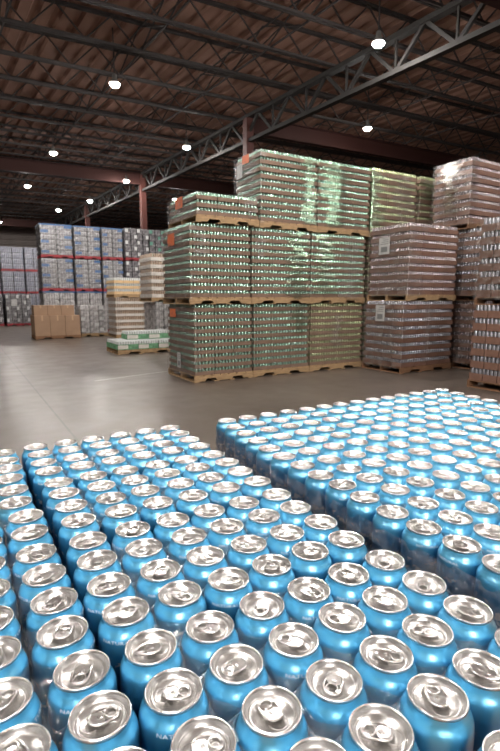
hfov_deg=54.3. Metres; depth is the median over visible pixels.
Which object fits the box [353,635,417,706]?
drink can
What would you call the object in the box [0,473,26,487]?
drink can
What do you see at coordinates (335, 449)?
drink can
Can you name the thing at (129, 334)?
tray
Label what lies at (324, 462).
drink can
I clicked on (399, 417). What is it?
drink can
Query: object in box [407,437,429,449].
drink can
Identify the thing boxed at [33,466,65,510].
drink can
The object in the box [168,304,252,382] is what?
load
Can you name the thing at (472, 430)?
drink can
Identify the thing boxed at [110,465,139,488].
drink can
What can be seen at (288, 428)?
drink can
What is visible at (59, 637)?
drink can
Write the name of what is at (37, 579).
drink can
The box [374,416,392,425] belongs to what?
drink can
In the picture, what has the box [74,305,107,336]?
pallet
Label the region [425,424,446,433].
drink can
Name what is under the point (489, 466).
drink can
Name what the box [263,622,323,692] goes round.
drink can
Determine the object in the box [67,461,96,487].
drink can
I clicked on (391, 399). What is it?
drink can
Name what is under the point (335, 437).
drink can
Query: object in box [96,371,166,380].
floor marking
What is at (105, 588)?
drink can
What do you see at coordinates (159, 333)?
tray
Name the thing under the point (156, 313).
pallet
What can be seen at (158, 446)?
drink can
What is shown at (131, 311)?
pallet
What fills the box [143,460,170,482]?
drink can
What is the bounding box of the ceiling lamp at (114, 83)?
[109,28,119,87]
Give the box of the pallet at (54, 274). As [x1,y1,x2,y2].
[37,258,74,290]
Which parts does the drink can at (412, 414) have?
lid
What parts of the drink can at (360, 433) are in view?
lid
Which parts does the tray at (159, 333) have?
printed panel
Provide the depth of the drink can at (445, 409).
1.65 m
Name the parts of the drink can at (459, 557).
lid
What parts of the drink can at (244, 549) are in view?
lid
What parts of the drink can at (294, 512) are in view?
lid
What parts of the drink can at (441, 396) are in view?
lid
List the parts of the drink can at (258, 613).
lid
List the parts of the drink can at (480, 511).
lid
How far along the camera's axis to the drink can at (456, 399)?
1.80 m
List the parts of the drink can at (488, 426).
lid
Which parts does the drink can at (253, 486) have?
lid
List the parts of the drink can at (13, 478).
lid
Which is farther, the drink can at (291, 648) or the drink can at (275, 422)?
the drink can at (275, 422)
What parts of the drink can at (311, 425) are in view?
lid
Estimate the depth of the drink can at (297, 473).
1.08 m
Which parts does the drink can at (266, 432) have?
lid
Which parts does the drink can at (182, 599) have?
lid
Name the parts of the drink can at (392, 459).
lid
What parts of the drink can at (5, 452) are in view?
lid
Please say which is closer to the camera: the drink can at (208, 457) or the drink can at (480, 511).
the drink can at (480, 511)
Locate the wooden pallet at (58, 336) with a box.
[32,335,80,339]
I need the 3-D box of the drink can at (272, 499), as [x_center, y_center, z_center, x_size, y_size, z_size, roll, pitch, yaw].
[0.051,0.287,0.941,0.067,0.122,0.067,-2,9,-12]
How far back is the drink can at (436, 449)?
1.22 m
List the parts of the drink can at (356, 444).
lid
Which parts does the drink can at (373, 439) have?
lid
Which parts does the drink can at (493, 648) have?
lid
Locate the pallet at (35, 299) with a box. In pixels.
[30,294,40,304]
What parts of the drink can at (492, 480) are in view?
lid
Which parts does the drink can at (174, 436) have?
lid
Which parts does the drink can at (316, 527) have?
lid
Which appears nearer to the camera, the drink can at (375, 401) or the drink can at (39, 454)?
the drink can at (39, 454)
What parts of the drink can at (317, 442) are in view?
lid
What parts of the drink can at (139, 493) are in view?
lid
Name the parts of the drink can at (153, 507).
lid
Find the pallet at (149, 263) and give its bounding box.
[138,253,164,301]
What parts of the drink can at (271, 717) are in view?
lid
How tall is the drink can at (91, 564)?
0.122 m
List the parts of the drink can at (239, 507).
lid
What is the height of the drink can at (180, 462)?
0.122 m
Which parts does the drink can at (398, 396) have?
lid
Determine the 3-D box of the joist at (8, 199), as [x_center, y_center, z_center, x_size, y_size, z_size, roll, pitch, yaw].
[-8.750,-11.625,33.109,76.011,0.685,0.155,-5,10,-27]
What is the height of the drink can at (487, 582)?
0.122 m
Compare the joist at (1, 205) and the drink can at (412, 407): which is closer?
the drink can at (412, 407)
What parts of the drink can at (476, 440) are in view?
lid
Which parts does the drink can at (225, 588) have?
lid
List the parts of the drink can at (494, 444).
lid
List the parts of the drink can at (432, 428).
lid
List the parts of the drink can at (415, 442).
lid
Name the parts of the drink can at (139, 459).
lid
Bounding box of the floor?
[0,324,499,464]
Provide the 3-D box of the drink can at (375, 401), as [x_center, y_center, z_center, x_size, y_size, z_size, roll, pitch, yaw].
[0.458,0.148,1.814,0.067,0.122,0.067,3,10,21]
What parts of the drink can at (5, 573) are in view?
lid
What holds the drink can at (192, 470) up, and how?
on the sheet
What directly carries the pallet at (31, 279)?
on the pallet
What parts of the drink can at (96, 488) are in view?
lid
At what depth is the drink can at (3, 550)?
0.75 m
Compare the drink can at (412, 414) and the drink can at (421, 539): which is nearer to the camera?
the drink can at (421, 539)
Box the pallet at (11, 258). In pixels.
[0,246,23,271]
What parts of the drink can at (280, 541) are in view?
lid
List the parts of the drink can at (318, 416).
lid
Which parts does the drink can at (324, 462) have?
lid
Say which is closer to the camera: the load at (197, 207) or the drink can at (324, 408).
the drink can at (324, 408)
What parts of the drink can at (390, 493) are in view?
lid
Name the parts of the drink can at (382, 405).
lid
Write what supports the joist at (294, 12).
on the girder
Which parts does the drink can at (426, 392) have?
lid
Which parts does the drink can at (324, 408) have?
lid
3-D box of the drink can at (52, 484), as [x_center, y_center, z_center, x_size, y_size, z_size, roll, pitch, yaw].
[-0.390,0.277,1.003,0.067,0.122,0.067,0,9,-2]
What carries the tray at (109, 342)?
on the wooden pallet at (120, 352)
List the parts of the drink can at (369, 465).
lid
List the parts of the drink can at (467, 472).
lid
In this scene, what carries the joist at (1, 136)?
on the girder
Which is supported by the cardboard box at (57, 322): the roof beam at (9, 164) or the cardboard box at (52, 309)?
the cardboard box at (52, 309)
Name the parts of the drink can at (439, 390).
lid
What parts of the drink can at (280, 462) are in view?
lid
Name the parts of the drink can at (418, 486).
lid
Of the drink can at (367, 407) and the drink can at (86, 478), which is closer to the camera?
the drink can at (86, 478)
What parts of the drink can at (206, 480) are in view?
lid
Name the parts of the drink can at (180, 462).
lid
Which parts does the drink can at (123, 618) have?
lid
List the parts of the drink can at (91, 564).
lid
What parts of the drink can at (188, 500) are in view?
lid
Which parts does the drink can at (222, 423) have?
lid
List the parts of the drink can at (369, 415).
lid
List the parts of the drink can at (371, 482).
lid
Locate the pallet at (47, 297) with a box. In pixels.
[38,291,74,313]
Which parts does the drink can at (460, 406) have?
lid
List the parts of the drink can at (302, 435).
lid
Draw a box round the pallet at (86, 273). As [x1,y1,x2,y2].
[72,259,101,291]
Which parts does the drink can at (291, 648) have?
lid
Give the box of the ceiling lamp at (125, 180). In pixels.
[123,151,128,182]
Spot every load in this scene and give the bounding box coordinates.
[163,222,250,303]
[168,191,258,228]
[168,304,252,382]
[235,228,309,303]
[236,149,317,232]
[250,304,308,376]
[292,233,365,303]
[292,303,362,371]
[303,159,370,237]
[329,238,403,302]
[352,168,416,238]
[359,303,366,361]
[362,301,453,373]
[367,222,458,300]
[413,176,435,224]
[432,157,499,230]
[443,228,482,300]
[449,301,492,369]
[467,305,499,391]
[474,217,499,304]
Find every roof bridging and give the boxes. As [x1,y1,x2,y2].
[0,0,11,35]
[92,46,499,224]
[122,95,499,226]
[168,136,499,227]
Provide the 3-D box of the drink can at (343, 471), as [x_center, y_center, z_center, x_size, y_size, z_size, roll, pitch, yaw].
[0.218,0.264,1.085,0.067,0.122,0.067,-3,10,-19]
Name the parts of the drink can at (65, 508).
lid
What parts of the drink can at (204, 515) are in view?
lid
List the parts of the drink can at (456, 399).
lid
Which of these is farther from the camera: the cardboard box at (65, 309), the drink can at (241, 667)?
the cardboard box at (65, 309)
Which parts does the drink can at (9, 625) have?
lid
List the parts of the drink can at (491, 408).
lid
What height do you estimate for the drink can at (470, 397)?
0.122 m
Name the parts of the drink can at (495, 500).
lid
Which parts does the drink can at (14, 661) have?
lid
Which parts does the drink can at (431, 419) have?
lid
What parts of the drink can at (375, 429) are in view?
lid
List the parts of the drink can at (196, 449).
lid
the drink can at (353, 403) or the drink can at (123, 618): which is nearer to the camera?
the drink can at (123, 618)
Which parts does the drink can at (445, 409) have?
lid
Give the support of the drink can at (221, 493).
on the sheet
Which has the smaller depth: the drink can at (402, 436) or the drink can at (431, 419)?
the drink can at (402, 436)
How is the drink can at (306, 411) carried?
on the sheet
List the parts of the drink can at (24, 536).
lid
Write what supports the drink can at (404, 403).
on the sheet
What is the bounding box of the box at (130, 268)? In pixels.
[122,261,139,278]
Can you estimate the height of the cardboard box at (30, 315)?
0.766 m
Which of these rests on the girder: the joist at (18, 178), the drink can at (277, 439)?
the joist at (18, 178)
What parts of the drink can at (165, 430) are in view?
lid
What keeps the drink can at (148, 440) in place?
on the sheet
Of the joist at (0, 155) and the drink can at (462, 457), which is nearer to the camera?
the drink can at (462, 457)
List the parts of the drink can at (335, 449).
lid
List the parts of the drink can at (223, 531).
lid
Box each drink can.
[0,449,19,462]
[0,457,20,465]
[0,464,26,482]
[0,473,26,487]
[0,484,32,502]
[0,496,35,547]
[0,527,5,545]
[0,537,8,566]
[0,556,12,589]
[0,578,18,621]
[0,605,21,644]
[0,636,29,680]
[0,676,42,731]
[0,723,57,750]
[5,509,47,546]
[7,524,52,587]
[12,543,61,626]
[18,563,71,659]
[22,443,48,478]
[25,450,54,491]
[26,587,83,690]
[28,458,57,503]
[31,615,94,731]
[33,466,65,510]
[42,477,75,519]
[46,487,81,544]
[48,649,117,750]
[52,439,77,454]
[52,499,90,554]
[56,446,82,463]
[58,512,99,573]
[61,453,89,474]
[62,690,139,750]
[66,531,110,588]
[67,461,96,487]
[73,549,121,604]
[77,470,108,495]
[80,435,103,453]
[83,572,134,649]
[84,480,118,513]
[87,441,112,460]
[93,492,128,531]
[94,449,119,467]
[98,596,154,691]
[99,456,127,479]
[102,504,140,549]
[108,432,130,448]
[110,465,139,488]
[111,746,145,750]
[112,521,153,567]
[116,438,139,455]
[119,474,150,499]
[120,629,182,721]
[122,538,166,593]
[123,444,147,462]
[128,484,161,512]
[130,451,156,474]
[134,428,155,443]
[136,559,184,607]
[139,668,208,750]
[140,496,175,533]
[142,434,164,450]
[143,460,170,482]
[151,440,174,458]
[152,468,181,492]
[153,512,191,555]
[154,580,206,635]
[159,425,179,439]
[160,447,185,467]
[164,478,195,504]
[168,430,189,446]
[168,527,209,565]
[169,715,240,750]
[172,455,197,474]
[176,436,198,452]
[176,489,210,521]
[181,610,238,684]
[182,545,227,591]
[183,463,210,484]
[186,442,210,462]
[190,504,226,533]
[195,472,224,495]
[199,450,224,469]
[204,567,252,627]
[204,643,268,727]
[207,518,246,553]
[209,482,242,513]
[213,458,238,478]
[216,418,236,455]
[224,424,245,457]
[225,466,253,488]
[226,496,259,524]
[227,535,269,573]
[234,430,256,466]
[235,591,288,650]
[235,685,307,750]
[237,415,256,428]
[241,476,272,501]
[245,437,268,475]
[245,508,281,538]
[246,421,266,435]
[248,554,294,596]
[256,445,280,478]
[257,427,278,444]
[258,412,277,426]
[259,488,291,511]
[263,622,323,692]
[266,524,306,558]
[269,418,288,429]
[270,433,291,448]
[270,452,296,489]
[278,409,296,419]
[278,500,312,527]
[279,423,299,435]
[281,440,304,454]
[283,577,333,628]
[287,460,315,501]
[288,541,331,580]
[289,415,307,427]
[290,736,345,750]
[292,429,313,443]
[296,447,320,463]
[297,407,315,417]
[300,658,367,745]
[301,420,320,431]
[302,514,338,544]
[304,470,333,513]
[305,436,328,450]
[308,412,326,421]
[313,602,370,663]
[314,426,334,438]
[315,404,331,414]
[315,455,340,473]
[320,443,344,457]
[321,417,339,427]
[324,562,371,606]
[325,479,357,529]
[325,530,367,565]
[327,409,344,419]
[328,432,350,445]
[332,402,348,411]
[334,464,361,481]
[335,422,355,433]
[340,414,359,423]
[341,450,365,465]
[341,703,418,750]
[344,438,367,451]
[345,407,362,414]
[345,491,380,551]
[349,400,365,407]
[350,428,370,439]
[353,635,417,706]
[355,419,374,429]
[355,473,383,493]
[358,585,411,636]
[359,411,376,420]
[360,458,385,474]
[362,549,407,588]
[363,404,378,411]
[364,445,387,460]
[365,398,380,404]
[367,434,388,446]
[371,425,390,435]
[371,505,409,554]
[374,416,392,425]
[376,409,392,416]
[378,402,393,409]
[378,483,410,506]
[381,396,395,402]
[381,466,409,484]
[384,453,409,467]
[386,441,409,454]
[387,431,408,442]
[389,421,408,431]
[391,413,408,422]
[392,406,408,414]
[394,394,409,400]
[394,400,409,406]
[396,613,457,674]
[398,570,448,615]
[399,673,474,750]
[401,519,442,573]
[404,476,435,497]
[404,496,439,521]
[405,460,432,477]
[406,448,431,462]
[407,427,427,437]
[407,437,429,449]
[408,404,424,411]
[408,411,425,418]
[408,418,426,427]
[409,392,423,397]
[409,397,423,404]
[422,390,436,395]
[423,396,438,401]
[424,401,439,408]
[424,408,441,416]
[424,415,442,424]
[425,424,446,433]
[427,433,448,444]
[429,443,452,456]
[430,455,456,470]
[430,470,460,489]
[432,488,465,510]
[434,388,448,393]
[435,510,473,536]
[436,394,451,399]
[436,535,482,596]
[437,399,453,405]
[438,595,496,650]
[439,406,456,412]
[441,413,459,420]
[442,420,462,431]
[445,648,499,750]
[446,429,467,439]
[448,439,471,451]
[449,392,463,397]
[451,450,476,464]
[452,397,467,403]
[453,464,483,482]
[454,403,470,410]
[456,410,473,417]
[458,417,478,428]
[458,481,492,501]
[462,500,499,525]
[463,425,485,435]
[464,395,480,401]
[467,401,484,407]
[467,435,490,446]
[469,523,499,555]
[471,407,488,414]
[471,446,496,458]
[474,414,493,426]
[474,554,499,628]
[476,458,499,475]
[478,730,499,750]
[480,422,499,432]
[481,399,497,405]
[482,474,499,494]
[485,405,499,411]
[485,431,499,443]
[487,628,499,657]
[489,411,499,421]
[489,492,499,514]
[490,441,499,453]
[494,453,499,460]
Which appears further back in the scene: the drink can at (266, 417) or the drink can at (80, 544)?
the drink can at (266, 417)
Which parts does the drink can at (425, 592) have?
lid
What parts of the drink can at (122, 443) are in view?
lid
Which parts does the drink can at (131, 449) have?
lid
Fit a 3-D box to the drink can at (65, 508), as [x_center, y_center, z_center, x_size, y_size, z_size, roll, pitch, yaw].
[-0.324,0.295,0.892,0.067,0.122,0.067,0,9,-2]
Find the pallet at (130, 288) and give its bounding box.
[106,277,140,297]
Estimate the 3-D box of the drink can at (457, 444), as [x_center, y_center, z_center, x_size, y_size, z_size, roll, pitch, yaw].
[0.546,0.233,1.277,0.067,0.122,0.067,0,9,-2]
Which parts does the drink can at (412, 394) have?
lid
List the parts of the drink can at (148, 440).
lid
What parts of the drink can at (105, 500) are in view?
lid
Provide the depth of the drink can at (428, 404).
1.72 m
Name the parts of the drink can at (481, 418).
lid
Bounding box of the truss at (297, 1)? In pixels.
[16,0,339,218]
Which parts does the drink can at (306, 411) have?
lid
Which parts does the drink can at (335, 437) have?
lid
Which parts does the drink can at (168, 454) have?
lid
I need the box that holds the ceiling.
[0,0,499,228]
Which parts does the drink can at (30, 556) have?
lid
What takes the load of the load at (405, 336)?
on the floor
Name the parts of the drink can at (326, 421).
lid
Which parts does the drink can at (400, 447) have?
lid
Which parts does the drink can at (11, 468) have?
lid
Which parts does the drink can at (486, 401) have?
lid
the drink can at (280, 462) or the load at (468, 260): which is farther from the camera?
the load at (468, 260)
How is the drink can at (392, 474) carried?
on the sheet
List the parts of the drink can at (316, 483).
lid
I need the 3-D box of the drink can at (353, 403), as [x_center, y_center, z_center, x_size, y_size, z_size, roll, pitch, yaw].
[0.390,0.154,1.773,0.067,0.122,0.067,-2,9,-14]
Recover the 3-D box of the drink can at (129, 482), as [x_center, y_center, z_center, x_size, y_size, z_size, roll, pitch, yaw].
[-0.238,0.275,1.017,0.067,0.122,0.067,5,10,27]
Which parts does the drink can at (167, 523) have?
lid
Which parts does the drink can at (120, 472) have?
lid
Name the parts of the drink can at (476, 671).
lid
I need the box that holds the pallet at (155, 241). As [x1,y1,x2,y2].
[148,230,163,256]
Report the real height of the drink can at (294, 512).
0.122 m
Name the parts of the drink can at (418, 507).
lid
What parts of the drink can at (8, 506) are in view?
lid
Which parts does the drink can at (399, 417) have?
lid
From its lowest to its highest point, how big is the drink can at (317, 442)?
0.122 m
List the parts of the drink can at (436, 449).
lid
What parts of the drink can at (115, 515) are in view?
lid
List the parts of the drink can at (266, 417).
lid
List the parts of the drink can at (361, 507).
lid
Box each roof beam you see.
[0,156,237,195]
[0,218,209,233]
[254,117,470,166]
[476,0,499,9]
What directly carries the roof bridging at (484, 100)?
attached to the joist
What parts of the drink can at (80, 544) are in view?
lid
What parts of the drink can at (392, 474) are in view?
lid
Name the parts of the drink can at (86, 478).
lid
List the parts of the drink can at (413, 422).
lid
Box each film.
[2,526,66,747]
[52,437,486,750]
[215,419,495,536]
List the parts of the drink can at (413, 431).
lid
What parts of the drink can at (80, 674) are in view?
lid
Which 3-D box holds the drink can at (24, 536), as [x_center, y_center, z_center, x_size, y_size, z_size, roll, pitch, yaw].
[-0.353,0.311,0.791,0.067,0.122,0.067,1,9,5]
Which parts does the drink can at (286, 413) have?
lid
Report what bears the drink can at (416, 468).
on the sheet
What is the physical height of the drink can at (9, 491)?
0.122 m
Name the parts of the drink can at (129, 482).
lid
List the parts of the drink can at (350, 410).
lid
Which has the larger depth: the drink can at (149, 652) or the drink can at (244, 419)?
the drink can at (244, 419)
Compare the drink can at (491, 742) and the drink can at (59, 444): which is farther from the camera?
the drink can at (59, 444)
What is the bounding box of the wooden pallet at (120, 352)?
[107,347,169,354]
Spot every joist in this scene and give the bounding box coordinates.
[0,0,499,136]
[0,22,499,154]
[0,54,499,161]
[0,73,436,170]
[0,93,436,177]
[0,109,434,178]
[0,123,240,172]
[0,135,237,181]
[0,146,235,182]
[0,155,235,195]
[0,171,233,200]
[0,172,233,195]
[0,178,184,204]
[0,184,168,209]
[0,188,169,213]
[0,197,170,220]
[0,201,169,223]
[0,205,170,226]
[0,209,168,228]
[0,212,168,227]
[1,193,170,217]
[1,215,167,228]
[76,0,499,111]
[244,0,499,79]
[412,0,499,32]
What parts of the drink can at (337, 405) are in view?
lid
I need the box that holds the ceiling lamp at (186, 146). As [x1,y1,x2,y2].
[183,113,189,149]
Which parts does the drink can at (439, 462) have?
lid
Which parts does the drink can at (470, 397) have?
lid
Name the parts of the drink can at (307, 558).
lid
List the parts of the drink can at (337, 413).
lid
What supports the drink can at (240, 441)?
on the sheet
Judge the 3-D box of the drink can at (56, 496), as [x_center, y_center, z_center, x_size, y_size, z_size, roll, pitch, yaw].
[-0.359,0.286,0.949,0.067,0.122,0.067,4,10,21]
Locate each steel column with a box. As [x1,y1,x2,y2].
[84,205,89,225]
[139,175,146,228]
[243,117,253,155]
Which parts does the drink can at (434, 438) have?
lid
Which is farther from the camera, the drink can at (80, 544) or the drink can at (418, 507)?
the drink can at (418, 507)
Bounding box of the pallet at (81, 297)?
[74,291,101,307]
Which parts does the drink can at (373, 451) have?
lid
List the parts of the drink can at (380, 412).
lid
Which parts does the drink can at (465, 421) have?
lid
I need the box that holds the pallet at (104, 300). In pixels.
[101,292,123,331]
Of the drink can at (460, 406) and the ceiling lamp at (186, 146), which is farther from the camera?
the ceiling lamp at (186, 146)
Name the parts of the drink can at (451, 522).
lid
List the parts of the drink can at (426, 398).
lid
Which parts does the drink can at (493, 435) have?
lid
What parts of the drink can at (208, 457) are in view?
lid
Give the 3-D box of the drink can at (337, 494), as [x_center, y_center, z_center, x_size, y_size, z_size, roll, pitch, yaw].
[0.186,0.279,0.992,0.067,0.122,0.067,-2,9,-11]
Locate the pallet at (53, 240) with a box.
[35,223,72,258]
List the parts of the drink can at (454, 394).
lid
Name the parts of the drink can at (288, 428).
lid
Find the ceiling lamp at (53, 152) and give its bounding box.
[49,116,56,154]
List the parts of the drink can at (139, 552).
lid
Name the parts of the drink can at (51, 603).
lid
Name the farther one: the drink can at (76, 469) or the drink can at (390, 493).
the drink can at (76, 469)
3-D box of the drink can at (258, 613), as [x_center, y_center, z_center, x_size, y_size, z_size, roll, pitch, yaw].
[0.015,0.340,0.606,0.067,0.122,0.067,-6,11,-31]
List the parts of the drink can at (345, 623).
lid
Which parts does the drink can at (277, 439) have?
lid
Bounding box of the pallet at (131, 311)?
[108,298,145,337]
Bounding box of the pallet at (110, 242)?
[99,227,122,260]
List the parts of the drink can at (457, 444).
lid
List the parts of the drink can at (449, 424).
lid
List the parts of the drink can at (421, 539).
lid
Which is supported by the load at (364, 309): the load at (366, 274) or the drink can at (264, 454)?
the load at (366, 274)
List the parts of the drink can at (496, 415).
lid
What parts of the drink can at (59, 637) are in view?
lid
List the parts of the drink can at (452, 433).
lid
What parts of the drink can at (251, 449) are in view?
lid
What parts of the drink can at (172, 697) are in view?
lid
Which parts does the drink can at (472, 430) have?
lid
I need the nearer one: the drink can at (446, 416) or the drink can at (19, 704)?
the drink can at (19, 704)
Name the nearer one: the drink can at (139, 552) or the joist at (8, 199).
the drink can at (139, 552)
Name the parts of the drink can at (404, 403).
lid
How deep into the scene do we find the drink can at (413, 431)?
1.38 m
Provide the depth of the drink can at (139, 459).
1.15 m
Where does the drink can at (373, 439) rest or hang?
on the sheet
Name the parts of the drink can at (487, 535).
lid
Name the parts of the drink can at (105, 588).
lid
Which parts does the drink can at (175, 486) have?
lid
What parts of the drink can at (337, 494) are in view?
lid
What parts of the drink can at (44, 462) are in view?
lid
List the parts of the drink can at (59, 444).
lid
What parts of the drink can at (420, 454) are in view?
lid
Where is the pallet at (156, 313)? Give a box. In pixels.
[143,302,174,331]
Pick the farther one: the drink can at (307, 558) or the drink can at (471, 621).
the drink can at (307, 558)
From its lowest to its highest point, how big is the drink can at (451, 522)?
0.122 m
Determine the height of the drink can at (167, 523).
0.122 m
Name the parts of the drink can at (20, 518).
lid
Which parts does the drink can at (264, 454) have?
lid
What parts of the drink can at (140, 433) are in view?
lid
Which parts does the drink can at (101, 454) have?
lid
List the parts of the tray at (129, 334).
printed panel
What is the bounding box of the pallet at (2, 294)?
[2,294,5,324]
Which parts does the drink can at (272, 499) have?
lid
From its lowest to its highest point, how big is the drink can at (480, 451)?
0.122 m
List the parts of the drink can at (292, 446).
lid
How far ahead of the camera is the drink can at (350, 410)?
1.64 m
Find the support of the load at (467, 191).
on the load at (468, 260)
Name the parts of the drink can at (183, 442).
lid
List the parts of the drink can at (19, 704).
lid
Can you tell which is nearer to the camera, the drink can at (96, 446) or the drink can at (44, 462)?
the drink can at (44, 462)
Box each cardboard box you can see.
[30,315,33,334]
[31,305,47,315]
[32,315,50,335]
[47,305,60,315]
[50,315,65,335]
[61,305,73,314]
[65,315,80,334]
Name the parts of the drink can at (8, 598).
lid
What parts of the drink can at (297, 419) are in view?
lid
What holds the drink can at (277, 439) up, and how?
on the sheet
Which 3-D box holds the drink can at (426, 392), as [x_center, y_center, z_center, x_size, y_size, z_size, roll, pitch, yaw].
[0.723,0.123,1.967,0.067,0.122,0.067,-2,9,-10]
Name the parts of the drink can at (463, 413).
lid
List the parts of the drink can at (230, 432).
lid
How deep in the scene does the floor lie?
8.32 m
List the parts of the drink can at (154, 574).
lid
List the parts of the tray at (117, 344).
printed panel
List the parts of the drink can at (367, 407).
lid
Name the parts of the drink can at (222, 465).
lid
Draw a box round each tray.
[106,338,125,347]
[112,340,138,349]
[121,330,148,339]
[133,339,158,348]
[145,329,169,338]
[155,338,169,347]
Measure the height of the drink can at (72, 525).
0.122 m
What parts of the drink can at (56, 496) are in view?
lid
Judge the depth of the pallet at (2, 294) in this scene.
28.89 m
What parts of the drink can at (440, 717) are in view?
lid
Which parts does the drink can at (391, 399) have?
lid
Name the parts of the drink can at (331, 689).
lid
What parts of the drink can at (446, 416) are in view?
lid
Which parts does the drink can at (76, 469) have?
lid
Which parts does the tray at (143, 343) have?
printed panel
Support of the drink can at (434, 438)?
on the sheet
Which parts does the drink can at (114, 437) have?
lid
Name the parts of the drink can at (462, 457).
lid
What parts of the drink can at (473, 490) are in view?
lid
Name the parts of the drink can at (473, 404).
lid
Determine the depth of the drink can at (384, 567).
0.69 m
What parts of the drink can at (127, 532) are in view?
lid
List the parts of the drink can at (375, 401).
lid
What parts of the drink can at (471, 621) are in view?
lid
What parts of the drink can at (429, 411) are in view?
lid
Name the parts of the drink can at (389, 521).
lid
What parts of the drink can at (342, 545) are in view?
lid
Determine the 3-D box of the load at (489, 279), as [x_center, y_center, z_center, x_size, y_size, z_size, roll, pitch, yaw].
[4.862,-1.904,8.124,1.454,1.438,1.414,-5,10,-30]
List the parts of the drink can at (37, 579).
lid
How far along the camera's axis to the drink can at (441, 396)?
1.87 m
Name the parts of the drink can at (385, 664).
lid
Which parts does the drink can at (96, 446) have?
lid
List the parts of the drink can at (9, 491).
lid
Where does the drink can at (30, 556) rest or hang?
on the sheet
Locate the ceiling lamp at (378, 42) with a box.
[372,0,384,47]
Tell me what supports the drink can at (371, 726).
on the sheet
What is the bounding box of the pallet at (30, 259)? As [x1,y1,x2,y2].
[22,247,38,271]
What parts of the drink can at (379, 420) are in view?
lid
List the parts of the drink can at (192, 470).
lid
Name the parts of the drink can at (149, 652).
lid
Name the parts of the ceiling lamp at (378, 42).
hanger rod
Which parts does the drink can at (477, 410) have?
lid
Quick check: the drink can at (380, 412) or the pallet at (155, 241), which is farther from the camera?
the pallet at (155, 241)
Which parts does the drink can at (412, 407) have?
lid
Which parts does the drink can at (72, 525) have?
lid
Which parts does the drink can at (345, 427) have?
lid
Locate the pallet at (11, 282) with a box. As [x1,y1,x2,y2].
[0,271,25,293]
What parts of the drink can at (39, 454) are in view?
lid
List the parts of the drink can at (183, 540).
lid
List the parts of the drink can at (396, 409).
lid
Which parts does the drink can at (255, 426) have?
lid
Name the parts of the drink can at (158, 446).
lid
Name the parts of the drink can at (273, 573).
lid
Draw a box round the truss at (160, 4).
[0,0,190,203]
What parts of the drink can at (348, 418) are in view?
lid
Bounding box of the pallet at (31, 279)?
[24,272,39,293]
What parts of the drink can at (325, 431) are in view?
lid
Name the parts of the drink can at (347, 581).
lid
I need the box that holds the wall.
[0,226,328,314]
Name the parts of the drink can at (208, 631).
lid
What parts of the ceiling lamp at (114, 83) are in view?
hanger rod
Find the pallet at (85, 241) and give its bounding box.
[71,225,100,259]
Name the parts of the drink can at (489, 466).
lid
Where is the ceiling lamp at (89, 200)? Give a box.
[87,184,91,202]
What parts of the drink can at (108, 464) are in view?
lid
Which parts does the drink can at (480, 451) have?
lid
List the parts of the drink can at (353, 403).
lid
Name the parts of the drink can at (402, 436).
lid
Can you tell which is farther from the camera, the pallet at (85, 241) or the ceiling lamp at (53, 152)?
the pallet at (85, 241)
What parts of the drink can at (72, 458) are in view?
lid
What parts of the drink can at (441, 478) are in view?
lid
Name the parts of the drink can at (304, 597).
lid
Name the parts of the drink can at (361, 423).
lid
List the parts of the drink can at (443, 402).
lid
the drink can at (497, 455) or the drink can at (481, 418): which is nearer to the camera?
the drink can at (497, 455)
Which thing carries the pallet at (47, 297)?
on the floor
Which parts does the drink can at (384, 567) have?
lid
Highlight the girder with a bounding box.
[52,0,499,224]
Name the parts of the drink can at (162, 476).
lid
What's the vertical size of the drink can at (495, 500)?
0.122 m
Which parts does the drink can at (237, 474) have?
lid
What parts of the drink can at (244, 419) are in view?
lid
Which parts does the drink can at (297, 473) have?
lid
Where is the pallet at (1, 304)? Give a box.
[0,294,4,325]
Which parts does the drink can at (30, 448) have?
lid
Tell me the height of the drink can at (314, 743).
0.122 m
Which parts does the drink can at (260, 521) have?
lid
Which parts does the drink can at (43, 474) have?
lid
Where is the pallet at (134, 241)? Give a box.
[121,228,148,260]
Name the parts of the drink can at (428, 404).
lid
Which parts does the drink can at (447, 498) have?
lid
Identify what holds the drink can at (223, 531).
on the sheet
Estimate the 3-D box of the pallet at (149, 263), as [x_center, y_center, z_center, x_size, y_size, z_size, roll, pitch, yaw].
[-2.829,-3.151,15.830,1.284,1.478,1.234,-5,10,-30]
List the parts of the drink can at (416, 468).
lid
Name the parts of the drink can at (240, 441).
lid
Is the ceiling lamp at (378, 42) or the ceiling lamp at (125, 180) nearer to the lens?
the ceiling lamp at (378, 42)
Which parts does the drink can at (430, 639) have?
lid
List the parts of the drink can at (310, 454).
lid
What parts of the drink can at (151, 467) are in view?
lid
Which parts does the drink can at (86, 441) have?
lid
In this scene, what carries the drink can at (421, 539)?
on the sheet
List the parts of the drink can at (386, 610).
lid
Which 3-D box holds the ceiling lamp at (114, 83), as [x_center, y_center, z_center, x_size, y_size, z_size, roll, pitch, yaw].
[-3.417,-7.963,12.214,0.280,1.370,0.280,-5,10,-30]
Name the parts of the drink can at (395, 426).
lid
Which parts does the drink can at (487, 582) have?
lid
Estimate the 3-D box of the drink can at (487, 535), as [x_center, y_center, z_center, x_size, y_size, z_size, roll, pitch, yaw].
[0.390,0.310,0.793,0.067,0.122,0.067,1,9,6]
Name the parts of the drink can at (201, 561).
lid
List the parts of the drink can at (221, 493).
lid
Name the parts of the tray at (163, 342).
printed panel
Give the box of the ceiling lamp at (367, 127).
[363,90,371,130]
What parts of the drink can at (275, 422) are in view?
lid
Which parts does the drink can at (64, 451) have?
lid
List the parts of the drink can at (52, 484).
lid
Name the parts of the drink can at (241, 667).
lid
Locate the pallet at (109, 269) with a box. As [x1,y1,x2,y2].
[99,260,122,291]
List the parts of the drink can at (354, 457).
lid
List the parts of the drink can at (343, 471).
lid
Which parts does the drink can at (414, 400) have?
lid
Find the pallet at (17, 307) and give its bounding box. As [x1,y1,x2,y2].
[3,294,31,325]

